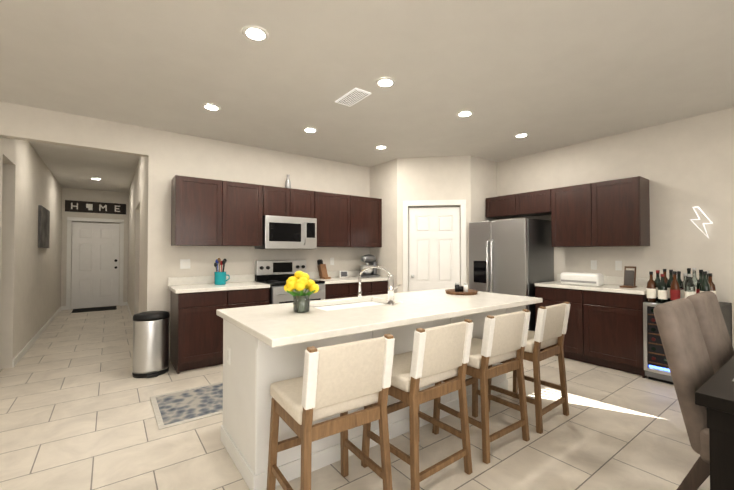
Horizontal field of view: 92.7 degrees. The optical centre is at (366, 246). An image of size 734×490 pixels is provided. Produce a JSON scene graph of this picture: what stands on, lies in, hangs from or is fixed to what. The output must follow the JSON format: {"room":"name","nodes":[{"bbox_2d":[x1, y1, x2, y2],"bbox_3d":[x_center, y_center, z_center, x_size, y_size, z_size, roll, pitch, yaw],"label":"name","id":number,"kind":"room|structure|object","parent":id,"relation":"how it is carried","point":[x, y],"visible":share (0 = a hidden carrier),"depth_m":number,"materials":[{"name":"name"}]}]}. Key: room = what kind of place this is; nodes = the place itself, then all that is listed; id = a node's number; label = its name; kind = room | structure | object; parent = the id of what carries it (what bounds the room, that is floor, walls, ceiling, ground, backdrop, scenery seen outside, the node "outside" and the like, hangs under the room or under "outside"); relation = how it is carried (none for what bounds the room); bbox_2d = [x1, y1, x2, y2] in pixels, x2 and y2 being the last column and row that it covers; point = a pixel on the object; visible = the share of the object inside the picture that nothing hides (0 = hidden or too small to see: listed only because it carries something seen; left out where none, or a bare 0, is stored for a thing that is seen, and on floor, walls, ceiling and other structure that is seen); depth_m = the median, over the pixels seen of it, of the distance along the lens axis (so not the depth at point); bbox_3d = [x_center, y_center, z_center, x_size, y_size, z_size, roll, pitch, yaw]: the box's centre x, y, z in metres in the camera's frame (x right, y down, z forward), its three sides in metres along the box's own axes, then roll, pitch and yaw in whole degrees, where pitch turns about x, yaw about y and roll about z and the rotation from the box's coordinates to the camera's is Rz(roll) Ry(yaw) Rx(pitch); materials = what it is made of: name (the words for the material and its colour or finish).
{"room":"dining room and kitchen","nodes":[
{"label":"dining room and kitchen","id":0,"kind":"room"},
{"bbox_2d":[0,101,399,368],"bbox_3d":[-2.358,-0.012,4.444,9.090,2.820,0.130,1,-1,-36],"label":"wall","id":1,"kind":"structure","parent":0,"point":[32,278],"depth_m":4.71,"materials":[{"name":"paint"}]},
{"bbox_2d":[12,306,62,367],"bbox_3d":[-5.537,1.380,6.021,0.020,0.085,4.930,1,-1,-36],"label":"baseboard","id":2,"kind":"structure","parent":1,"relation":"attached to","point":[21,353],"depth_m":5.07,"materials":[{"name":"white wood"}]},
{"bbox_2d":[38,205,49,247],"bbox_3d":[-5.317,-0.306,5.762,0.034,0.650,0.950,1,-1,-36],"label":"picture","id":3,"kind":"object","parent":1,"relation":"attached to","point":[43,226],"visible":1,"depth_m":5.59},
{"bbox_2d":[66,217,123,309],"bbox_3d":[-6.512,0.389,8.412,1.080,2.140,0.087,1,-1,-36],"label":"door frame","id":4,"kind":"structure","parent":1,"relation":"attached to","point":[69,260],"depth_m":8.23,"materials":[{"name":"white wood"}]},
{"bbox_2d":[71,222,119,308],"bbox_3d":[-6.505,0.440,8.401,0.902,2.022,0.111,1,-1,-36],"label":"front door","id":5,"kind":"structure","parent":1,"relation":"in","point":[95,266],"depth_m":8.41,"materials":[{"name":"paint"}]},
{"bbox_2d":[65,200,125,213],"bbox_3d":[-6.488,-0.941,8.399,1.160,0.260,0.028,1,-1,-36],"label":"home sign","id":6,"kind":"object","parent":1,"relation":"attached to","point":[91,207],"visible":1,"depth_m":8.37,"materials":[{"name":"black wood"}]},
{"bbox_2d":[125,302,132,323],"bbox_3d":[-5.089,1.403,7.486,0.036,0.085,3.100,1,-1,-36],"label":"baseboard","id":7,"kind":"structure","parent":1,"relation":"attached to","point":[126,303],"depth_m":7.51,"materials":[{"name":"white wood"}]},
{"bbox_2d":[180,259,189,268],"bbox_3d":[-2.288,0.218,4.405,0.115,0.120,0.008,1,-1,-36],"label":"outlet","id":8,"kind":"object","parent":1,"relation":"attached to","point":[184,263],"depth_m":4.40,"materials":[{"name":"white plastic"}]},
{"bbox_2d":[168,270,362,285],"bbox_3d":[-1.194,0.441,5.197,3.084,0.102,0.020,1,-1,-36],"label":"backsplash","id":9,"kind":"structure","parent":1,"relation":"attached to","point":[354,273],"depth_m":4.74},
{"bbox_2d":[171,175,381,247],"bbox_3d":[-1.085,-0.409,5.087,3.055,0.815,0.348,1,-1,-36],"label":"upper cabinet","id":10,"kind":"object","parent":1,"relation":"attached to","point":[208,212],"visible":0.96,"depth_m":4.58,"materials":[{"name":"brown wood"}]},
{"bbox_2d":[255,215,316,248],"bbox_3d":[-1.140,-0.187,4.969,0.758,0.444,0.464,1,-1,-36],"label":"microwave","id":11,"kind":"object","parent":10,"relation":"attached to","point":[282,232],"visible":0.98,"depth_m":4.79,"materials":[{"name":"grey metal"}]},
{"bbox_2d":[285,175,290,187],"bbox_3d":[-1.147,-0.930,5.082,0.090,0.225,0.089,1,-1,-36],"label":"vase","id":12,"kind":"object","parent":10,"relation":"on","point":[287,183],"visible":0.81,"depth_m":5.05,"materials":[{"name":"white ceramic"}]},
{"bbox_2d":[0,305,709,489],"bbox_3d":[-1.647,1.433,3.455,9.090,0.100,14.870,1,-1,-36],"label":"floor","id":13,"kind":"structure","parent":0,"point":[76,411],"depth_m":2.52,"materials":[{"name":"tile"}]},
{"bbox_2d":[71,306,116,312],"bbox_3d":[-6.295,1.448,8.100,0.800,0.011,0.580,1,-1,-36],"label":"door mat","id":14,"kind":"object","parent":13,"relation":"on","point":[94,309],"visible":1,"depth_m":8.03,"materials":[{"name":"black rubber"}]},
{"bbox_2d":[132,311,169,377],"bbox_3d":[-2.358,1.051,3.829,0.348,0.676,0.314,1,-1,-36],"label":"trash can","id":15,"kind":"object","parent":13,"relation":"on","point":[150,344],"visible":1,"depth_m":3.73,"materials":[{"name":"silver metal"}]},
{"bbox_2d":[150,382,222,429],"bbox_3d":[-1.143,1.376,3.361,1.550,0.010,0.720,1,-1,-36],"label":"rug","id":16,"kind":"object","parent":13,"relation":"on","point":[171,409],"visible":0.36,"depth_m":3.01,"materials":[{"name":"fabric"}]},
{"bbox_2d":[170,290,235,373],"bbox_3d":[-2.004,0.955,4.223,0.574,0.880,0.618,1,-1,-36],"label":"base cabinet","id":17,"kind":"object","parent":13,"relation":"on","point":[196,328],"depth_m":3.96,"materials":[{"name":"wood"}]},
{"bbox_2d":[168,282,267,293],"bbox_3d":[-1.830,0.497,4.351,1.058,0.040,0.628,1,-1,-36],"label":"countertop","id":18,"kind":"structure","parent":17,"relation":"on","point":[199,285],"depth_m":4.17,"materials":[{"name":"white stone"}]},
{"bbox_2d":[214,258,229,284],"bbox_3d":[-1.836,0.308,4.432,0.193,0.339,0.144,1,-1,-36],"label":"utensil crock","id":19,"kind":"object","parent":18,"relation":"on","point":[219,278],"visible":1,"depth_m":4.38,"materials":[{"name":"teal ceramic"}]},
{"bbox_2d":[236,286,269,307],"bbox_3d":[-1.640,0.959,4.490,0.575,0.880,0.618,1,-1,-36],"label":"base cabinet","id":20,"kind":"object","parent":13,"relation":"on","point":[255,295],"depth_m":4.29,"materials":[{"name":"wood"}]},
{"bbox_2d":[255,260,324,304],"bbox_3d":[-1.060,0.800,4.845,0.760,1.210,0.734,1,-1,-36],"label":"range","id":21,"kind":"object","parent":13,"relation":"on","point":[275,275],"visible":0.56,"depth_m":4.89,"materials":[{"name":"grey metal"}]},
{"bbox_2d":[267,334,394,489],"bbox_3d":[-0.190,0.894,1.776,0.506,0.929,0.512,1,-1,-36],"label":"bar stool","id":22,"kind":"object","parent":13,"relation":"on","point":[343,379],"visible":1,"depth_m":1.64,"materials":[{"name":"beige fabric"}]},
{"bbox_2d":[325,282,351,298],"bbox_3d":[-0.589,0.971,5.263,0.478,0.880,0.618,1,-1,-36],"label":"base cabinet","id":23,"kind":"object","parent":13,"relation":"on","point":[333,290],"depth_m":5.01,"materials":[{"name":"wood"}]},
{"bbox_2d":[310,274,379,281],"bbox_3d":[-0.276,0.514,5.493,1.253,0.040,0.628,1,-1,-36],"label":"countertop","id":24,"kind":"structure","parent":23,"relation":"on","point":[373,279],"depth_m":5.26,"materials":[{"name":"white stone"}]},
{"bbox_2d":[317,259,330,278],"bbox_3d":[-0.668,0.345,5.408,0.100,0.296,0.270,1,-1,-36],"label":"knife block","id":25,"kind":"object","parent":24,"relation":"on","point":[322,270],"visible":1,"depth_m":5.40,"materials":[{"name":"brown wood"}]},
{"bbox_2d":[339,271,347,277],"bbox_3d":[-0.374,0.441,5.614,0.150,0.106,0.043,1,-1,-36],"label":"frame","id":26,"kind":"object","parent":24,"relation":"on","point":[342,274],"visible":1,"depth_m":5.60,"materials":[{"name":"white plastic"}]},
{"bbox_2d":[360,254,379,277],"bbox_3d":[0.029,0.311,5.745,0.216,0.372,0.380,-1,-1,34],"label":"stand mixer","id":27,"kind":"object","parent":24,"relation":"on","point":[371,261],"visible":0.85,"depth_m":5.65,"materials":[{"name":"silver metal"}]},
{"bbox_2d":[352,282,375,296],"bbox_3d":[-0.278,0.975,5.491,0.540,0.880,0.618,1,-1,-36],"label":"base cabinet","id":28,"kind":"object","parent":13,"relation":"on","point":[367,288],"depth_m":5.30,"materials":[{"name":"wood"}]},
{"bbox_2d":[221,310,507,489],"bbox_3d":[0.158,0.935,2.923,2.448,0.880,0.743,1,-1,-36],"label":"kitchen island","id":29,"kind":"object","parent":13,"relation":"on","point":[265,347],"depth_m":2.15,"materials":[{"name":"paint"}]},
{"bbox_2d":[216,288,542,349],"bbox_3d":[0.244,0.474,2.812,2.500,0.040,1.070,1,-1,-36],"label":"island countertop","id":30,"kind":"structure","parent":29,"relation":"on","point":[275,325],"depth_m":2.32,"materials":[{"name":"white stone"}]},
{"bbox_2d":[284,271,318,312],"bbox_3d":[-0.451,0.306,2.426,0.243,0.281,0.221,1,-1,-36],"label":"flower vase","id":31,"kind":"object","parent":30,"relation":"on","point":[300,281],"visible":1,"depth_m":2.37,"materials":[{"name":"clear glass"}]},
{"bbox_2d":[320,298,383,309],"bbox_3d":[-0.118,0.590,2.823,0.734,0.216,0.444,1,-1,-36],"label":"sink","id":32,"kind":"object","parent":30,"relation":"in","point":[367,301],"depth_m":2.96,"materials":[{"name":"white ceramic"}]},
{"bbox_2d":[356,266,399,305],"bbox_3d":[0.096,0.304,2.795,0.246,0.298,0.263,1,-1,-36],"label":"faucet","id":33,"kind":"object","parent":30,"relation":"on","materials":[{"name":"silver metal"}]},
{"bbox_2d":[445,283,477,294],"bbox_3d":[0.934,0.409,3.463,0.310,0.106,0.310,1,-1,-36],"label":"decorative tray","id":34,"kind":"object","parent":30,"relation":"on","point":[461,290],"visible":1,"depth_m":3.44,"materials":[{"name":"brown wood"}]},
{"bbox_2d":[376,278,387,294],"bbox_3d":[0.033,0.978,5.720,0.478,0.880,0.618,1,-1,-36],"label":"base cabinet","id":35,"kind":"object","parent":13,"relation":"on","point":[382,286],"depth_m":5.50,"materials":[{"name":"wood"}]},
{"bbox_2d":[361,319,472,489],"bbox_3d":[0.306,0.900,2.140,0.502,0.929,0.508,1,-1,-36],"label":"bar stool","id":36,"kind":"object","parent":13,"relation":"on","point":[438,354],"visible":0.83,"depth_m":1.99,"materials":[{"name":"brown wood"}]},
{"bbox_2d":[432,309,530,463],"bbox_3d":[0.821,0.906,2.519,0.498,0.929,0.504,1,-1,-36],"label":"bar stool","id":37,"kind":"object","parent":13,"relation":"on","point":[504,340],"visible":0.83,"depth_m":2.37,"materials":[{"name":"brown wood"}]},
{"bbox_2d":[469,218,553,330],"bbox_3d":[2.095,0.519,5.149,0.810,1.780,0.905,1,-1,-36],"label":"refrigerator","id":38,"kind":"object","parent":13,"relation":"on","point":[512,256],"visible":0.6,"depth_m":4.84,"materials":[{"name":"grey metal"}]},
{"bbox_2d":[488,301,569,433],"bbox_3d":[1.321,0.912,2.886,0.506,0.929,0.512,1,-1,-36],"label":"bar stool","id":39,"kind":"object","parent":13,"relation":"on","point":[548,334],"visible":0.77,"depth_m":2.73,"materials":[{"name":"brown wood"}]},
{"bbox_2d":[535,274,660,377],"bbox_3d":[2.815,0.887,4.331,0.628,1.020,1.177,1,-1,-36],"label":"bar cabinet","id":40,"kind":"object","parent":13,"relation":"on","point":[605,325],"visible":0.58,"depth_m":4.02,"materials":[{"name":"wood"}]},
{"bbox_2d":[560,272,603,285],"bbox_3d":[2.671,0.401,4.355,0.205,0.150,0.440,1,-1,-36],"label":"machine","id":41,"kind":"object","parent":40,"relation":"on","point":[583,279],"visible":1,"depth_m":4.26,"materials":[{"name":"white plastic"}]},
{"bbox_2d":[620,266,636,287],"bbox_3d":[3.039,0.351,4.068,0.168,0.241,0.120,1,-1,-36],"label":"stand","id":42,"kind":"object","parent":40,"relation":"on","point":[629,278],"visible":1,"depth_m":4.07,"materials":[{"name":"brown wood"}]},
{"bbox_2d":[653,298,713,489],"bbox_3d":[1.847,0.828,1.673,0.480,1.072,0.654,1,-1,-36],"label":"dining chair","id":43,"kind":"object","parent":13,"relation":"on","point":[686,351],"visible":0.67,"depth_m":1.73,"materials":[{"name":"grey fabric"}]},
{"bbox_2d":[643,301,731,384],"bbox_3d":[3.293,0.981,3.603,0.702,0.810,0.565,1,-1,-36],"label":"wine fridge","id":44,"kind":"object","parent":13,"relation":"on","point":[656,367],"visible":0.25,"depth_m":3.58,"materials":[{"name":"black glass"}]},
{"bbox_2d":[667,270,681,301],"bbox_3d":[3.086,0.410,3.507,0.074,0.325,0.072,1,-1,-36],"label":"bottle","id":45,"kind":"object","parent":44,"relation":"on","point":[674,281],"depth_m":3.51,"materials":[{"name":"red glass"}]},
{"bbox_2d":[682,273,696,297],"bbox_3d":[3.160,0.419,3.424,0.082,0.305,0.080,1,-1,-36],"label":"bottle","id":46,"kind":"object","parent":44,"relation":"on","point":[689,289],"depth_m":3.54,"materials":[{"name":"clear glass"}]},
{"bbox_2d":[686,291,733,465],"bbox_3d":[2.347,0.834,2.040,0.480,1.072,0.654,1,-1,-36],"label":"dining chair","id":47,"kind":"object","parent":13,"relation":"on","point":[716,337],"visible":0.48,"depth_m":2.13,"materials":[{"name":"grey fabric"}]},
{"bbox_2d":[695,356,733,489],"bbox_3d":[2.387,0.969,1.519,1.850,0.768,1.080,1,-1,-36],"label":"dining table","id":48,"kind":"object","parent":13,"relation":"on","point":[714,394],"visible":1,"depth_m":1.38,"materials":[{"name":"black wood"}]},
{"bbox_2d":[0,0,733,192],"bbox_3d":[-1.647,-1.486,3.500,9.090,0.100,14.870,1,-1,-36],"label":"ceiling","id":49,"kind":"structure","parent":0,"point":[545,75],"depth_m":2.89,"materials":[{"name":"paint"}]},
{"bbox_2d":[202,103,220,110],"bbox_3d":[-1.597,-1.431,3.592,0.174,0.005,0.174,-1,-1,45],"label":"recessed light","id":50,"kind":"object","parent":49,"relation":"in","point":[212,107],"depth_m":3.59,"materials":[{"name":"white glass"}]},
{"bbox_2d":[242,25,268,41],"bbox_3d":[-0.759,-1.449,2.384,0.174,0.005,0.174,-1,-1,45],"label":"recessed light","id":51,"kind":"object","parent":49,"relation":"in","point":[255,33],"depth_m":2.37,"materials":[{"name":"white plastic"}]},
{"bbox_2d":[303,128,316,132],"bbox_3d":[-0.693,-1.420,4.269,0.174,0.005,0.174,-1,-1,45],"label":"recessed light","id":52,"kind":"object","parent":49,"relation":"in","point":[310,130],"depth_m":4.27,"materials":[{"name":"white plastic"}]},
{"bbox_2d":[335,88,370,106],"bbox_3d":[-0.138,-1.431,3.362,0.180,0.013,0.360,1,-1,-36],"label":"ceiling vent","id":53,"kind":"object","parent":49,"relation":"in","point":[353,97],"visible":0.96,"depth_m":3.34,"materials":[{"name":"white metal"}]},
{"bbox_2d":[375,145,386,148],"bbox_3d":[0.200,-1.410,4.962,0.174,0.005,0.174,0,-1,9],"label":"recessed light","id":54,"kind":"object","parent":49,"relation":"in","point":[379,146],"depth_m":4.96,"materials":[{"name":"white glass"}]},
{"bbox_2d":[375,78,394,87],"bbox_3d":[0.162,-1.439,3.073,0.174,0.005,0.174,0,-1,9],"label":"recessed light","id":55,"kind":"object","parent":49,"relation":"in","point":[382,82],"depth_m":3.06,"materials":[{"name":"white plastic"}]},
{"bbox_2d":[457,111,472,116],"bbox_3d":[1.054,-1.428,3.766,0.174,0.005,0.174,-1,-1,45],"label":"recessed light","id":56,"kind":"object","parent":49,"relation":"in","point":[463,113],"depth_m":3.75,"materials":[{"name":"white glass"}]},
{"bbox_2d":[514,133,528,137],"bbox_3d":[1.969,-1.417,4.463,0.174,0.005,0.174,0,-1,9],"label":"recessed light","id":57,"kind":"object","parent":49,"relation":"in","point":[521,135],"depth_m":4.45,"materials":[{"name":"white plastic"}]},
{"bbox_2d":[400,156,459,292],"bbox_3d":[1.055,0.005,5.525,0.690,2.820,0.690,1,-1,-36],"label":"wall","id":58,"kind":"structure","parent":0,"point":[422,178],"depth_m":5.49,"materials":[{"name":"paint"}]},
{"bbox_2d":[403,199,465,291],"bbox_3d":[1.050,0.344,5.476,0.970,2.140,0.087,0,-1,9],"label":"door frame","id":59,"kind":"structure","parent":58,"relation":"attached to","point":[460,203],"depth_m":5.45,"materials":[{"name":"white wood"}]},
{"bbox_2d":[409,207,459,291],"bbox_3d":[1.047,0.396,5.496,0.602,2.022,0.585,1,-1,-36],"label":"pantry door","id":60,"kind":"structure","parent":58,"relation":"in","point":[434,248],"depth_m":5.49,"materials":[{"name":"paint"}]},
{"bbox_2d":[460,156,467,282],"bbox_3d":[1.465,0.004,5.462,0.104,2.820,0.103,1,-1,-36],"label":"wall","id":61,"kind":"structure","parent":0,"point":[463,160],"depth_m":5.40,"materials":[{"name":"paint"}]},
{"bbox_2d":[468,107,733,348],"bbox_3d":[3.794,-0.024,3.648,0.120,2.820,8.400,1,-1,-36],"label":"wall","id":62,"kind":"structure","parent":0,"point":[685,166],"depth_m":4.07,"materials":[{"name":"paint"}]},
{"bbox_2d":[486,195,521,218],"bbox_3d":[2.195,-0.619,5.434,0.348,0.315,0.571,1,-1,-36],"label":"upper cabinet","id":63,"kind":"object","parent":62,"relation":"attached to","point":[498,207],"depth_m":5.39,"materials":[{"name":"brown wood"}]},
{"bbox_2d":[510,189,549,215],"bbox_3d":[2.460,-0.625,5.073,0.348,0.315,0.572,1,-1,-36],"label":"upper cabinet","id":64,"kind":"object","parent":62,"relation":"attached to","point":[536,203],"depth_m":4.98,"materials":[{"name":"brown wood"}]},
{"bbox_2d":[550,184,585,246],"bbox_3d":[2.795,-0.394,4.614,0.348,0.790,0.551,1,-1,-36],"label":"upper cabinet","id":65,"kind":"object","parent":62,"relation":"attached to","point":[567,210],"depth_m":4.56,"materials":[{"name":"brown wood"}]},
{"bbox_2d":[591,260,596,269],"bbox_3d":[2.995,0.241,4.620,0.008,0.120,0.070,1,-1,-36],"label":"outlet","id":66,"kind":"object","parent":62,"relation":"attached to","point":[593,262],"depth_m":4.61,"materials":[{"name":"white plastic"}]},
{"bbox_2d":[582,176,649,246],"bbox_3d":[3.049,-0.399,4.268,0.348,0.790,0.552,1,-1,-36],"label":"upper cabinet","id":67,"kind":"object","parent":62,"relation":"attached to","point":[613,213],"depth_m":4.13,"materials":[{"name":"brown wood"}]},
{"bbox_2d":[615,261,621,270],"bbox_3d":[3.161,0.238,4.395,0.008,0.120,0.070,1,-1,-36],"label":"outlet","id":68,"kind":"object","parent":62,"relation":"attached to","point":[618,264],"depth_m":4.39,"materials":[{"name":"white plastic"}]},
{"bbox_2d":[691,206,712,237],"bbox_3d":[3.608,-0.262,3.776,0.014,0.353,0.182,1,-1,-36],"label":"wall sign","id":69,"kind":"object","parent":62,"relation":"attached to","point":[699,218],"visible":0.98,"depth_m":3.78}
]}

